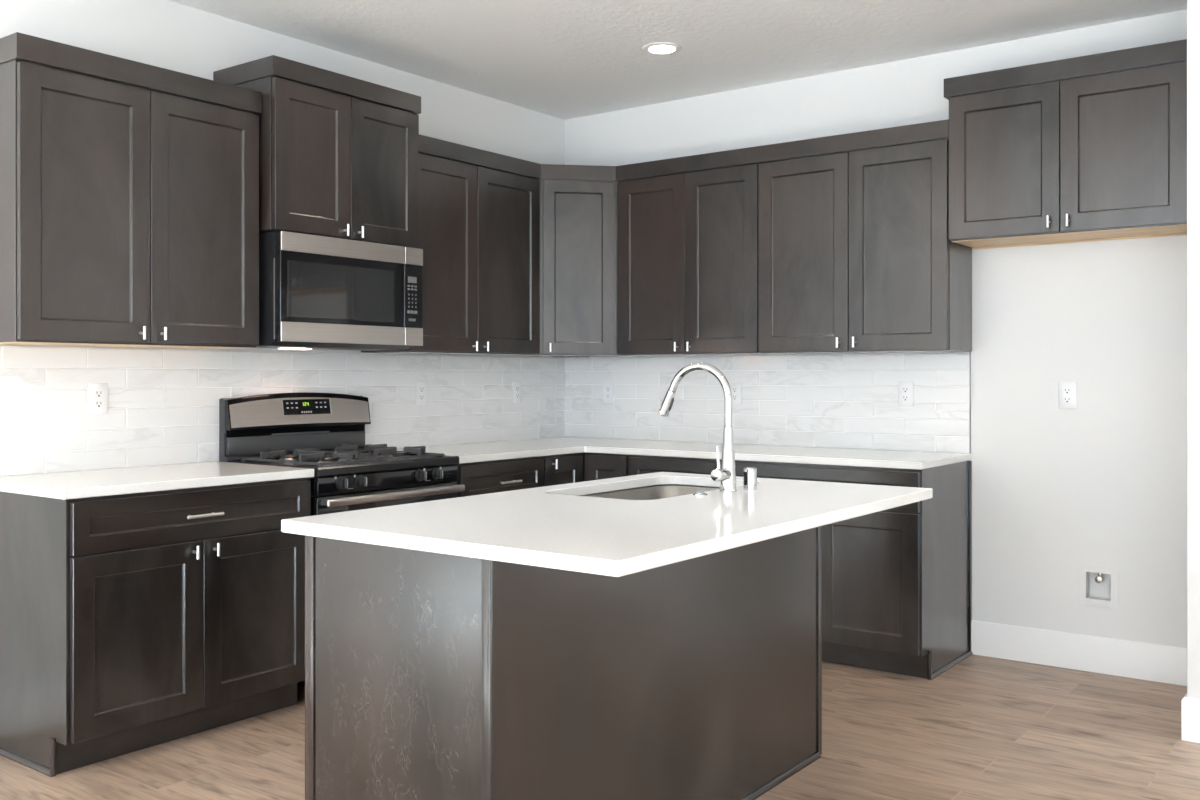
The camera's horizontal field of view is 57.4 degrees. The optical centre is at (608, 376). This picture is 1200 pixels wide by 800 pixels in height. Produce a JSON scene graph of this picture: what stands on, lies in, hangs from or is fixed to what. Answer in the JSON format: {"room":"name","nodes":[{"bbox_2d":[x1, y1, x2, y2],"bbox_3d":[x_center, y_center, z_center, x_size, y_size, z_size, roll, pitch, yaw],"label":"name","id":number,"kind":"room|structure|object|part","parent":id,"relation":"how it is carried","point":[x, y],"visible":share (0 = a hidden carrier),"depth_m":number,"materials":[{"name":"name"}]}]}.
{"room":"kitchen","nodes":[
{"label":"kitchen","id":0,"kind":"room"},
{"bbox_2d":[0,0,564,475],"bbox_3d":[-2.913,-0.120,2.914,0.120,2.770,8.800,0,0,36],"label":"wall","id":1,"kind":"structure","parent":0,"point":[166,34],"depth_m":4.62,"materials":[{"name":"white paint"}]},
{"bbox_2d":[0,32,261,348],"bbox_3d":[-1.775,-0.622,4.057,0.355,1.016,0.948,0,0,36],"label":"upper cabinet","id":2,"kind":"object","parent":1,"relation":"attached to","point":[129,189],"visible":1,"depth_m":3.89,"materials":[{"name":"brown wood"}]},
{"bbox_3d":[-1.804,-0.579,3.788,0.020,0.912,0.461,0,0,36],"label":"door","id":3,"kind":"part","parent":2,"relation":"part of","materials":[{"name":"brown wood"}]},
{"bbox_3d":[-1.799,-0.115,4.072,0.296,0.001,0.922,0,0,36],"label":"panel","id":4,"kind":"part","parent":2,"relation":"part of","materials":[{"name":"brown wood"}]},
{"bbox_3d":[-1.787,-1.088,4.065,0.323,0.084,0.948,0,0,36],"label":"crown moulding","id":5,"kind":"part","parent":2,"relation":"part of","materials":[{"name":"brown wood"}]},
{"bbox_3d":[-1.669,-0.157,3.928,0.032,0.048,0.011,0,0,36],"label":"pull handle","id":6,"kind":"part","parent":2,"relation":"part of","materials":[{"name":"silver metal"}]},
{"bbox_3d":[-1.620,-0.157,3.994,0.032,0.048,0.011,0,0,36],"label":"pull handle","id":7,"kind":"part","parent":2,"relation":"part of","materials":[{"name":"silver metal"}]},
{"bbox_3d":[-1.528,-0.579,4.162,0.020,0.912,0.460,0,0,36],"label":"door","id":8,"kind":"part","parent":2,"relation":"part of","materials":[{"name":"brown wood"}]},
{"bbox_2d":[0,346,564,475],"bbox_3d":[-1.229,0.120,5.092,0.009,0.460,3.278,0,0,36],"label":"tile backsplash","id":9,"kind":"structure","parent":1,"relation":"attached to","point":[163,404],"depth_m":4.50,"materials":[{"name":"white tile"}]},
{"bbox_2d":[89,383,107,414],"bbox_3d":[-1.924,0.084,4.133,0.008,0.118,0.074,0,0,36],"label":"wall outlet","id":10,"kind":"object","parent":9,"relation":"attached to","point":[98,392],"visible":1,"depth_m":4.13,"materials":[{"name":"white plastic"}]},
{"bbox_2d":[94,400,102,407],"bbox_3d":[-1.922,0.103,4.132,0.002,0.028,0.034,0,0,36],"label":"receptacle","id":11,"kind":"object","parent":10,"relation":"attached to","point":[97,403],"depth_m":4.13,"materials":[{"name":"grey plastic"}]},
{"bbox_2d":[94,390,102,396],"bbox_3d":[-1.922,0.064,4.132,0.002,0.028,0.034,0,0,36],"label":"receptacle","id":12,"kind":"object","parent":10,"relation":"attached to","point":[97,393],"depth_m":4.13,"materials":[{"name":"grey plastic"}]},
{"bbox_2d":[416,381,426,404],"bbox_3d":[-0.935,0.083,5.478,0.008,0.118,0.074,0,0,36],"label":"wall outlet","id":13,"kind":"object","parent":9,"relation":"attached to","point":[421,386],"visible":1,"depth_m":5.47,"materials":[{"name":"white plastic"}]},
{"bbox_2d":[512,382,521,402],"bbox_3d":[-0.505,0.086,6.061,0.008,0.118,0.074,0,0,36],"label":"wall outlet","id":14,"kind":"object","parent":9,"relation":"attached to","point":[516,386],"visible":1,"depth_m":6.05,"materials":[{"name":"white plastic"}]},
{"bbox_2d":[213,55,420,247],"bbox_3d":[-1.230,-0.923,4.735,0.428,0.685,0.796,0,0,36],"label":"upper cabinet","id":15,"kind":"object","parent":1,"relation":"attached to","point":[339,153],"visible":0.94,"depth_m":4.56,"materials":[{"name":"brown wood"}]},
{"bbox_3d":[-1.253,-0.581,4.752,0.368,0.001,0.773,0,0,36],"label":"panel","id":16,"kind":"part","parent":15,"relation":"part of","materials":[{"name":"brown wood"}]},
{"bbox_3d":[-1.208,-0.882,4.475,0.020,0.597,0.380,0,0,36],"label":"door","id":17,"kind":"part","parent":15,"relation":"part of","materials":[{"name":"brown wood"}]},
{"bbox_3d":[-1.241,-1.227,4.743,0.398,0.076,0.796,0,0,36],"label":"crown moulding","id":18,"kind":"part","parent":15,"relation":"part of","materials":[{"name":"brown wood"}]},
{"bbox_2d":[256,231,422,350],"bbox_3d":[-1.225,-0.346,4.742,0.409,0.458,0.767,0,0,36],"label":"microwave","id":19,"kind":"object","parent":15,"relation":"attached to","point":[316,292],"visible":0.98,"depth_m":4.55,"materials":[{"name":"silver metal"}]},
{"bbox_3d":[-0.884,-0.357,4.899,0.038,0.435,0.109,0,0,36],"label":"control panel","id":20,"kind":"part","parent":19,"relation":"part of","materials":[{"name":"black plastic"}]},
{"bbox_3d":[-1.095,-0.613,4.584,0.032,0.050,0.011,0,0,36],"label":"pull handle","id":21,"kind":"part","parent":15,"relation":"part of","materials":[{"name":"silver metal"}]},
{"bbox_3d":[-1.048,-0.613,4.648,0.032,0.050,0.011,0,0,36],"label":"pull handle","id":22,"kind":"part","parent":15,"relation":"part of","materials":[{"name":"silver metal"}]},
{"bbox_3d":[-0.977,-0.882,4.788,0.020,0.597,0.388,0,0,36],"label":"door","id":23,"kind":"part","parent":15,"relation":"part of","materials":[{"name":"brown wood"}]},
{"bbox_2d":[361,153,539,355],"bbox_3d":[-0.750,-0.613,5.449,0.355,0.997,0.935,0,0,36],"label":"upper cabinet","id":24,"kind":"object","parent":1,"relation":"attached to","point":[479,226],"visible":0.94,"depth_m":5.36,"materials":[{"name":"brown wood"}]},
{"bbox_3d":[-0.779,-0.574,5.181,0.020,0.908,0.446,0,0,36],"label":"door","id":25,"kind":"part","parent":24,"relation":"part of","materials":[{"name":"brown wood"}]},
{"bbox_3d":[-0.773,-0.115,5.465,0.296,0.001,0.927,0,0,36],"label":"panel","id":26,"kind":"part","parent":24,"relation":"part of","materials":[{"name":"brown wood"}]},
{"bbox_3d":[-0.505,-0.574,5.552,0.020,0.908,0.470,0,0,36],"label":"door","id":27,"kind":"part","parent":24,"relation":"part of","materials":[{"name":"brown wood"}]},
{"bbox_2d":[0,654,1199,799],"bbox_3d":[0.497,1.315,0.528,8.600,0.100,9.000,0,0,36],"label":"floor","id":28,"kind":"structure","parent":0,"point":[985,727],"depth_m":3.72,"materials":[{"name":"brown wood"}]},
{"bbox_2d":[0,478,310,776],"bbox_3d":[-1.647,0.824,3.968,0.665,0.882,0.954,0,0,36],"label":"base cabinet","id":29,"kind":"object","parent":28,"relation":"on","point":[129,623],"visible":0.99,"depth_m":3.66,"materials":[{"name":"brown wood"}]},
{"bbox_3d":[-1.969,1.256,3.622,0.529,0.017,0.016,0,0,36],"label":"shoe moulding","id":30,"kind":"part","parent":29,"relation":"part of","materials":[{"name":"brown wood"}]},
{"bbox_3d":[-1.758,1.205,3.469,0.017,0.118,0.017,0,0,36],"label":"corner moulding","id":31,"kind":"part","parent":29,"relation":"part of","materials":[{"name":"brown wood"}]},
{"bbox_3d":[-1.548,0.859,3.618,0.020,0.580,0.456,0,0,36],"label":"door","id":32,"kind":"part","parent":29,"relation":"part of","materials":[{"name":"brown wood"}]},
{"bbox_2d":[0,461,313,499],"bbox_3d":[-1.661,0.366,3.973,0.639,0.031,0.964,0,0,36],"label":"countertop","id":33,"kind":"structure","parent":29,"relation":"on","point":[128,480],"depth_m":3.81,"materials":[{"name":"white stone"}]},
{"bbox_3d":[-1.411,0.478,3.803,0.020,0.164,0.916,0,0,36],"label":"drawer","id":34,"kind":"part","parent":29,"relation":"part of","materials":[{"name":"brown wood"}]},
{"bbox_3d":[-1.413,0.602,3.757,0.032,0.047,0.011,0,0,36],"label":"pull handle","id":35,"kind":"part","parent":29,"relation":"part of","materials":[{"name":"silver metal"}]},
{"bbox_3d":[-1.395,0.478,3.779,0.035,0.012,0.140,0,0,36],"label":"pull handle","id":36,"kind":"part","parent":29,"relation":"part of","materials":[{"name":"silver metal"}]},
{"bbox_3d":[-1.366,0.602,3.822,0.032,0.047,0.011,0,0,36],"label":"pull handle","id":37,"kind":"part","parent":29,"relation":"part of","materials":[{"name":"silver metal"}]},
{"bbox_3d":[-1.275,0.859,3.989,0.020,0.580,0.456,0,0,36],"label":"door","id":38,"kind":"part","parent":29,"relation":"part of","materials":[{"name":"brown wood"}]},
{"bbox_2d":[219,392,464,515],"bbox_3d":[-1.117,0.667,4.651,0.691,1.195,0.762,0,0,36],"label":"gas range","id":39,"kind":"object","parent":28,"relation":"on","point":[324,433],"visible":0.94,"depth_m":4.61,"materials":[{"name":"black"}]},
{"bbox_3d":[-1.360,0.290,4.829,0.018,0.074,0.734,0,0,36],"label":"riser panel","id":40,"kind":"part","parent":39,"relation":"part of","materials":[{"name":"black metal"}]},
{"bbox_3d":[-1.353,0.248,4.829,0.006,0.006,0.310,0,0,36],"label":"vent trim","id":41,"kind":"part","parent":39,"relation":"part of","materials":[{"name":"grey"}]},
{"bbox_3d":[-1.125,0.345,4.420,0.100,0.014,0.100,0,0,36],"label":"burner","id":42,"kind":"part","parent":39,"relation":"part of","materials":[{"name":"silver metal"}]},
{"bbox_3d":[-1.030,0.413,4.252,0.026,0.051,0.051,0,0,36],"label":"knob","id":43,"kind":"part","parent":39,"relation":"part of","materials":[{"name":"black plastic"}]},
{"bbox_2d":[227,451,458,477],"bbox_3d":[-1.110,0.365,4.646,0.580,0.039,0.762,0,0,36],"label":"cooktop","id":44,"kind":"object","parent":39,"relation":"in","point":[368,464],"depth_m":4.50,"materials":[{"name":"black metal"}]},
{"bbox_3d":[-0.973,0.413,4.330,0.026,0.051,0.051,0,0,36],"label":"knob","id":45,"kind":"part","parent":39,"relation":"part of","materials":[{"name":"black plastic"}]},
{"bbox_3d":[-0.903,0.748,4.493,0.044,0.574,0.758,0,0,36],"label":"oven door","id":46,"kind":"part","parent":39,"relation":"part of","materials":[{"name":"black"}]},
{"bbox_3d":[-0.901,0.421,4.491,0.050,0.070,0.758,0,0,36],"label":"control panel","id":47,"kind":"part","parent":39,"relation":"part of","materials":[{"name":"black metal"}]},
{"bbox_3d":[-0.845,0.481,4.451,0.016,0.030,0.742,0,0,36],"label":"door handle","id":48,"kind":"part","parent":39,"relation":"part of","materials":[{"name":"silver metal"}]},
{"bbox_3d":[-0.899,0.345,4.727,0.100,0.014,0.100,0,0,36],"label":"burner","id":49,"kind":"part","parent":39,"relation":"part of","materials":[{"name":"black metal"}]},
{"bbox_3d":[-0.781,0.413,4.590,0.026,0.051,0.051,0,0,36],"label":"knob","id":50,"kind":"part","parent":39,"relation":"part of","materials":[{"name":"black plastic"}]},
{"bbox_3d":[-0.724,0.413,4.667,0.026,0.051,0.051,0,0,36],"label":"knob","id":51,"kind":"part","parent":39,"relation":"part of","materials":[{"name":"black"}]},
{"bbox_2d":[455,456,543,496],"bbox_3d":[-0.726,0.824,5.220,0.665,0.882,0.606,0,0,36],"label":"base cabinet","id":52,"kind":"object","parent":28,"relation":"on","point":[486,477],"visible":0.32,"depth_m":5.03,"materials":[{"name":"brown wood"}]},
{"bbox_3d":[-0.455,0.486,5.056,0.035,0.012,0.140,0,0,36],"label":"pull handle","id":53,"kind":"part","parent":52,"relation":"part of","materials":[{"name":"silver metal"}]},
{"bbox_2d":[305,485,821,799],"bbox_3d":[-0.023,0.824,3.189,0.642,0.882,1.642,0,0,36],"label":"kitchen island","id":54,"kind":"object","parent":28,"relation":"on","point":[429,675],"visible":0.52,"depth_m":2.66,"materials":[{"name":"brown wood"}]},
{"bbox_3d":[-0.591,0.773,2.941,0.020,0.753,0.533,0,0,36],"label":"door","id":55,"kind":"part","parent":54,"relation":"part of","materials":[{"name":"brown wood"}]},
{"bbox_3d":[-0.731,0.824,2.717,0.026,0.882,0.026,0,0,36],"label":"corner moulding","id":56,"kind":"part","parent":54,"relation":"part of","materials":[{"name":"brown wood"}]},
{"bbox_3d":[-0.497,0.824,2.538,0.605,0.882,0.005,0,0,36],"label":"panel","id":57,"kind":"part","parent":54,"relation":"part of","materials":[{"name":"brown wood"}]},
{"bbox_3d":[-0.256,0.824,2.368,0.026,0.882,0.026,0,0,36],"label":"corner moulding","id":58,"kind":"part","parent":54,"relation":"part of","materials":[{"name":"brown wood"}]},
{"bbox_2d":[281,472,932,576],"bbox_3d":[0.108,0.366,3.066,1.025,0.031,1.691,0,0,36],"label":"island countertop","id":59,"kind":"structure","parent":54,"relation":"on","point":[560,527],"depth_m":2.67,"materials":[{"name":"white stone"}]},
{"bbox_2d":[585,485,719,499],"bbox_3d":[0.155,0.491,3.495,0.414,0.217,0.727,0,0,36],"label":"undermount sink","id":60,"kind":"object","parent":59,"relation":"in","point":[654,492],"visible":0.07,"depth_m":3.82,"materials":[{"name":"silver metal"}]},
{"bbox_2d":[658,362,736,492],"bbox_3d":[0.260,0.153,3.389,0.280,0.395,0.103,0,0,36],"label":"kitchen faucet","id":61,"kind":"object","parent":59,"relation":"on","point":[726,475],"visible":1,"depth_m":3.33,"materials":[{"name":"silver metal"}]},
{"bbox_3d":[0.284,0.054,3.402,0.227,0.197,0.024,0,0,36],"label":"spout","id":62,"kind":"part","parent":61,"relation":"part of","materials":[{"name":"silver metal"}]},
{"bbox_3d":[0.331,0.246,3.301,0.011,0.072,0.019,0,0,-20],"label":"lever","id":63,"kind":"part","parent":61,"relation":"part of","materials":[{"name":"silver metal"}]},
{"bbox_3d":[0.340,0.296,3.307,0.037,0.038,0.067,0,0,36],"label":"handle","id":64,"kind":"part","parent":61,"relation":"part of","materials":[{"name":"silver metal"}]},
{"bbox_2d":[720,427,736,492],"bbox_3d":[0.366,0.252,3.342,0.053,0.198,0.053,0,0,36],"label":"faucet","id":65,"kind":"object","parent":61,"relation":"attached to","point":[728,485],"depth_m":3.32,"materials":[{"name":"silver metal"}]},
{"bbox_2d":[693,492,707,495],"bbox_3d":[0.273,0.346,3.247,0.045,0.008,0.045,0,0,36],"label":"switch","id":66,"kind":"object","parent":59,"relation":"in","point":[696,493],"visible":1,"depth_m":3.23,"materials":[{"name":"silver metal"}]},
{"bbox_2d":[743,467,756,489],"bbox_3d":[0.441,0.317,3.405,0.041,0.068,0.041,0,0,36],"label":"air gap","id":67,"kind":"object","parent":59,"relation":"on","point":[749,473],"visible":1,"depth_m":3.39,"materials":[{"name":"silver metal"}]},
{"bbox_3d":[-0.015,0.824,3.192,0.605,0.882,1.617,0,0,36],"label":"panel","id":68,"kind":"part","parent":54,"relation":"part of","materials":[{"name":"brown wood"}]},
{"bbox_3d":[0.232,1.256,3.007,0.014,0.017,1.580,0,0,36],"label":"shoe moulding","id":69,"kind":"part","parent":54,"relation":"part of","materials":[{"name":"brown wood"}]},
{"bbox_3d":[0.697,0.824,3.662,0.026,0.882,0.026,0,0,36],"label":"corner moulding","id":70,"kind":"part","parent":54,"relation":"part of","materials":[{"name":"brown wood"}]},
{"bbox_2d":[541,452,628,485],"bbox_3d":[-0.175,0.824,5.776,0.892,0.882,0.940,0,0,36],"label":"base cabinet","id":71,"kind":"object","parent":28,"relation":"on","point":[585,466],"visible":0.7,"depth_m":5.44,"materials":[{"name":"brown wood"}]},
{"bbox_3d":[-0.223,0.773,5.418,0.020,0.754,0.298,0,0,36],"label":"door","id":72,"kind":"part","parent":71,"relation":"part of","materials":[{"name":"brown wood"}]},
{"bbox_3d":[-0.011,0.773,5.470,0.255,0.754,0.020,0,0,36],"label":"door","id":73,"kind":"part","parent":71,"relation":"part of","materials":[{"name":"brown wood"}]},
{"bbox_2d":[397,437,971,469],"bbox_3d":[0.244,0.366,5.090,2.382,0.031,1.550,0,0,36],"label":"countertop","id":74,"kind":"structure","parent":71,"relation":"on","point":[512,449],"depth_m":5.14,"materials":[{"name":"white stone"}]},
{"bbox_2d":[629,455,721,475],"bbox_3d":[0.489,0.824,5.458,0.554,0.882,0.665,0,0,36],"label":"base cabinet","id":75,"kind":"object","parent":28,"relation":"on","point":[638,464],"visible":0.03,"depth_m":5.24,"materials":[{"name":"brown wood"}]},
{"bbox_2d":[735,460,972,679],"bbox_3d":[1.103,0.824,5.029,0.941,0.882,0.631,0,0,36],"label":"base cabinet","id":76,"kind":"object","parent":28,"relation":"on","point":[897,581],"visible":0.66,"depth_m":4.67,"materials":[{"name":"brown wood"}]},
{"bbox_3d":[0.914,0.478,4.789,0.912,0.164,0.020,0,0,36],"label":"drawer","id":77,"kind":"part","parent":76,"relation":"part of","materials":[{"name":"brown wood"}]},
{"bbox_3d":[1.098,0.859,4.653,0.454,0.580,0.020,0,0,36],"label":"door","id":78,"kind":"part","parent":76,"relation":"part of","materials":[{"name":"brown wood"}]},
{"bbox_3d":[1.342,1.205,4.575,0.017,0.118,0.017,0,0,36],"label":"corner moulding","id":79,"kind":"part","parent":76,"relation":"part of","materials":[{"name":"brown wood"}]},
{"bbox_3d":[1.501,1.256,4.789,0.016,0.017,0.544,0,0,36],"label":"shoe moulding","id":80,"kind":"part","parent":76,"relation":"part of","materials":[{"name":"brown wood"}]},
{"bbox_3d":[1.653,0.816,5.001,0.010,0.864,0.020,0,0,36],"label":"scribe moulding","id":81,"kind":"part","parent":76,"relation":"part of","materials":[{"name":"brown wood"}]},
{"bbox_2d":[169,0,1186,119],"bbox_3d":[0.497,-1.555,0.528,8.600,0.100,9.000,0,0,36],"label":"ceiling","id":82,"kind":"structure","parent":0,"point":[562,59],"depth_m":4.79,"materials":[{"name":"white paint"}]},
{"bbox_2d":[642,42,681,54],"bbox_3d":[0.246,-1.500,5.016,0.182,0.011,0.182,0,0,36],"label":"recessed light","id":83,"kind":"object","parent":82,"relation":"in","point":[658,48],"visible":1,"depth_m":4.99,"materials":[{"name":"white paint"}]},
{"bbox_2d":[565,9,1186,647],"bbox_3d":[3.114,-0.120,4.016,8.520,2.770,0.120,0,0,36],"label":"wall","id":84,"kind":"structure","parent":0,"point":[1101,483],"depth_m":4.80,"materials":[{"name":"white paint"}]},
{"bbox_2d":[502,179,629,356],"bbox_3d":[-0.191,-0.613,5.995,0.607,0.997,0.607,0,0,36],"label":"upper cabinet","id":85,"kind":"object","parent":84,"relation":"attached to","point":[579,218],"visible":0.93,"depth_m":5.77,"materials":[{"name":"brown wood"}]},
{"bbox_3d":[-0.191,-0.116,5.996,0.598,0.004,0.598,0,0,36],"label":"panel","id":86,"kind":"part","parent":85,"relation":"part of","materials":[{"name":"brown wood"}]},
{"bbox_2d":[550,356,588,357],"bbox_3d":[-0.207,-0.108,5.877,0.220,0.010,0.006,0,0,-19],"label":"cable","id":87,"kind":"object","parent":85,"relation":"attached to","point":[550,356],"visible":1,"depth_m":5.88,"materials":[{"name":"grey plastic"}]},
{"bbox_3d":[-0.157,-0.574,5.773,0.372,0.908,0.020,0,0,-9],"label":"door","id":88,"kind":"part","parent":85,"relation":"part of","materials":[{"name":"brown wood"}]},
{"bbox_2d":[419,119,948,180],"bbox_3d":[0.329,-1.076,5.328,2.418,0.078,0.924,0,0,6],"label":"crown molding","id":89,"kind":"structure","parent":85,"relation":"attached to","point":[935,130],"depth_m":5.32,"materials":[{"name":"brown wood"}]},
{"bbox_2d":[618,163,769,355],"bbox_3d":[0.469,-0.613,5.666,0.844,0.997,0.355,0,0,36],"label":"upper cabinet","id":90,"kind":"object","parent":84,"relation":"attached to","point":[688,241],"visible":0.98,"depth_m":5.54,"materials":[{"name":"brown wood"}]},
{"bbox_3d":[0.224,-0.574,5.678,0.416,0.908,0.020,0,0,36],"label":"door","id":91,"kind":"part","parent":90,"relation":"part of","materials":[{"name":"brown wood"}]},
{"bbox_3d":[0.404,-0.152,5.514,0.011,0.048,0.032,0,0,36],"label":"pull handle","id":92,"kind":"part","parent":90,"relation":"part of","materials":[{"name":"silver metal"}]},
{"bbox_3d":[0.485,-0.115,5.689,0.836,0.001,0.296,0,0,36],"label":"panel","id":93,"kind":"part","parent":90,"relation":"part of","materials":[{"name":"brown wood"}]},
{"bbox_3d":[0.560,-0.574,5.431,0.411,0.908,0.020,0,0,36],"label":"door","id":94,"kind":"part","parent":90,"relation":"part of","materials":[{"name":"brown wood"}]},
{"bbox_2d":[565,352,970,452],"bbox_3d":[0.699,0.118,5.713,2.378,0.464,0.010,0,0,36],"label":"tile backsplash","id":95,"kind":"structure","parent":84,"relation":"attached to","point":[840,400],"depth_m":5.55,"materials":[{"name":"white tile"}]},
{"bbox_2d":[603,382,613,402],"bbox_3d":[0.000,0.089,6.217,0.074,0.118,0.008,0,0,36],"label":"wall outlet","id":96,"kind":"object","parent":95,"relation":"attached to","point":[608,387],"visible":1,"depth_m":6.21,"materials":[{"name":"white plastic"}]},
{"bbox_2d":[729,382,740,404],"bbox_3d":[0.662,0.088,5.729,0.074,0.118,0.008,0,0,36],"label":"wall outlet","id":97,"kind":"object","parent":95,"relation":"attached to","point":[735,387],"visible":0.89,"depth_m":5.72,"materials":[{"name":"white plastic"}]},
{"bbox_2d":[898,382,912,406],"bbox_3d":[1.407,0.082,5.182,0.074,0.118,0.008,0,0,36],"label":"wall outlet","id":98,"kind":"object","parent":95,"relation":"attached to","point":[905,389],"visible":1,"depth_m":5.18,"materials":[{"name":"white plastic"}]},
{"bbox_2d":[902,395,908,400],"bbox_3d":[1.405,0.101,5.179,0.034,0.028,0.002,0,0,36],"label":"receptacle","id":99,"kind":"object","parent":98,"relation":"attached to","point":[904,397],"depth_m":5.18,"materials":[{"name":"grey plastic"}]},
{"bbox_2d":[902,387,908,392],"bbox_3d":[1.405,0.062,5.179,0.034,0.028,0.002,0,0,36],"label":"receptacle","id":100,"kind":"object","parent":98,"relation":"attached to","point":[904,389],"depth_m":5.18,"materials":[{"name":"grey plastic"}]},
{"bbox_3d":[1.655,0.118,5.009,0.004,0.464,0.009,0,0,36],"label":"edge trim","id":101,"kind":"part","parent":95,"relation":"part of","materials":[{"name":"silver metal"}]},
{"bbox_2d":[758,138,971,353],"bbox_3d":[1.183,-0.613,5.140,0.930,0.997,0.355,0,0,36],"label":"upper cabinet","id":102,"kind":"object","parent":84,"relation":"attached to","point":[856,253],"visible":0.94,"depth_m":4.99,"materials":[{"name":"brown wood"}]},
{"bbox_3d":[0.917,-0.574,5.168,0.463,0.908,0.020,0,0,36],"label":"door","id":103,"kind":"part","parent":102,"relation":"part of","materials":[{"name":"brown wood"}]},
{"bbox_3d":[1.200,-0.115,5.163,0.922,0.001,0.296,0,0,36],"label":"panel","id":104,"kind":"part","parent":102,"relation":"part of","materials":[{"name":"brown wood"}]},
{"bbox_3d":[1.291,-0.574,4.893,0.456,0.908,0.020,0,0,36],"label":"door","id":105,"kind":"part","parent":102,"relation":"part of","materials":[{"name":"brown wood"}]},
{"bbox_2d":[944,39,1186,249],"bbox_3d":[1.946,-0.937,4.578,1.002,0.714,0.355,0,0,36],"label":"upper cabinet","id":106,"kind":"object","parent":84,"relation":"attached to","point":[1088,148],"visible":0.98,"depth_m":4.45,"materials":[{"name":"brown wood"}]},
{"bbox_3d":[1.664,-0.899,4.618,0.456,0.612,0.020,0,0,36],"label":"door","id":107,"kind":"part","parent":106,"relation":"part of","materials":[{"name":"brown wood"}]},
{"bbox_3d":[1.801,-0.635,4.485,0.011,0.050,0.032,0,0,36],"label":"pull handle","id":108,"kind":"part","parent":106,"relation":"part of","materials":[{"name":"silver metal"}]},
{"bbox_3d":[1.955,-1.254,4.590,1.002,0.080,0.323,0,0,36],"label":"crown moulding","id":109,"kind":"part","parent":106,"relation":"part of","materials":[{"name":"brown wood"}]},
{"bbox_3d":[1.862,-0.635,4.440,0.011,0.051,0.032,0,0,36],"label":"pull handle","id":110,"kind":"part","parent":106,"relation":"part of","materials":[{"name":"silver metal"}]},
{"bbox_3d":[1.972,-0.588,4.594,0.971,0.001,0.296,0,0,36],"label":"panel","id":111,"kind":"part","parent":106,"relation":"part of","materials":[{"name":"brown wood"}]},
{"bbox_3d":[1.971,-0.584,4.594,0.970,0.007,0.298,0,0,36],"label":"rail","id":112,"kind":"part","parent":106,"relation":"part of","materials":[{"name":"brown wood"}]},
{"bbox_3d":[2.041,-0.899,4.341,0.470,0.612,0.020,0,0,36],"label":"door","id":113,"kind":"part","parent":106,"relation":"part of","materials":[{"name":"brown wood"}]},
{"bbox_2d":[1059,382,1075,408],"bbox_3d":[1.995,0.081,4.759,0.074,0.118,0.008,0,0,36],"label":"wall outlet","id":114,"kind":"object","parent":84,"relation":"attached to","point":[1067,390],"visible":1,"depth_m":4.76,"materials":[{"name":"white plastic"}]},
{"bbox_2d":[1063,397,1070,402],"bbox_3d":[1.993,0.100,4.757,0.034,0.028,0.002,0,0,36],"label":"receptacle","id":115,"kind":"object","parent":114,"relation":"attached to","point":[1065,399],"depth_m":4.76,"materials":[{"name":"grey plastic"}]},
{"bbox_2d":[1063,388,1070,393],"bbox_3d":[1.993,0.061,4.757,0.034,0.028,0.002,0,0,36],"label":"receptacle","id":116,"kind":"object","parent":114,"relation":"attached to","point":[1065,390],"depth_m":4.76,"materials":[{"name":"grey plastic"}]},
{"bbox_2d":[971,620,1186,685],"bbox_3d":[2.058,1.189,4.710,0.991,0.152,0.014,0,0,36],"label":"baseboard","id":117,"kind":"structure","parent":84,"relation":"attached to","point":[1117,657],"depth_m":4.72,"materials":[{"name":"white paint"}]},
{"bbox_2d":[1079,567,1117,608],"bbox_3d":[2.114,0.904,4.711,0.158,0.163,0.065,0,0,36],"label":"water supply box","id":118,"kind":"object","parent":84,"relation":"attached to","point":[1097,587],"visible":1,"depth_m":4.72,"materials":[{"name":"white paint"}]},
{"bbox_3d":[2.098,0.869,4.689,0.030,0.029,0.009,0,0,36],"label":"valve handle","id":119,"kind":"part","parent":118,"relation":"part of","materials":[{"name":"silver metal"}]},
{"bbox_2d":[1187,0,1199,698],"bbox_3d":[2.289,-0.120,4.082,0.125,2.770,0.752,0,0,36],"label":"wall","id":120,"kind":"structure","parent":0,"point":[1193,6],"depth_m":3.80,"materials":[{"name":"white paint"}]},
{"bbox_2d":[1181,693,1199,742],"bbox_3d":[2.284,1.190,4.076,0.154,0.150,0.766,0,0,36],"label":"baseboard","id":121,"kind":"structure","parent":120,"relation":"attached to","point":[1190,707],"depth_m":3.80,"materials":[{"name":"white paint"}]}
]}

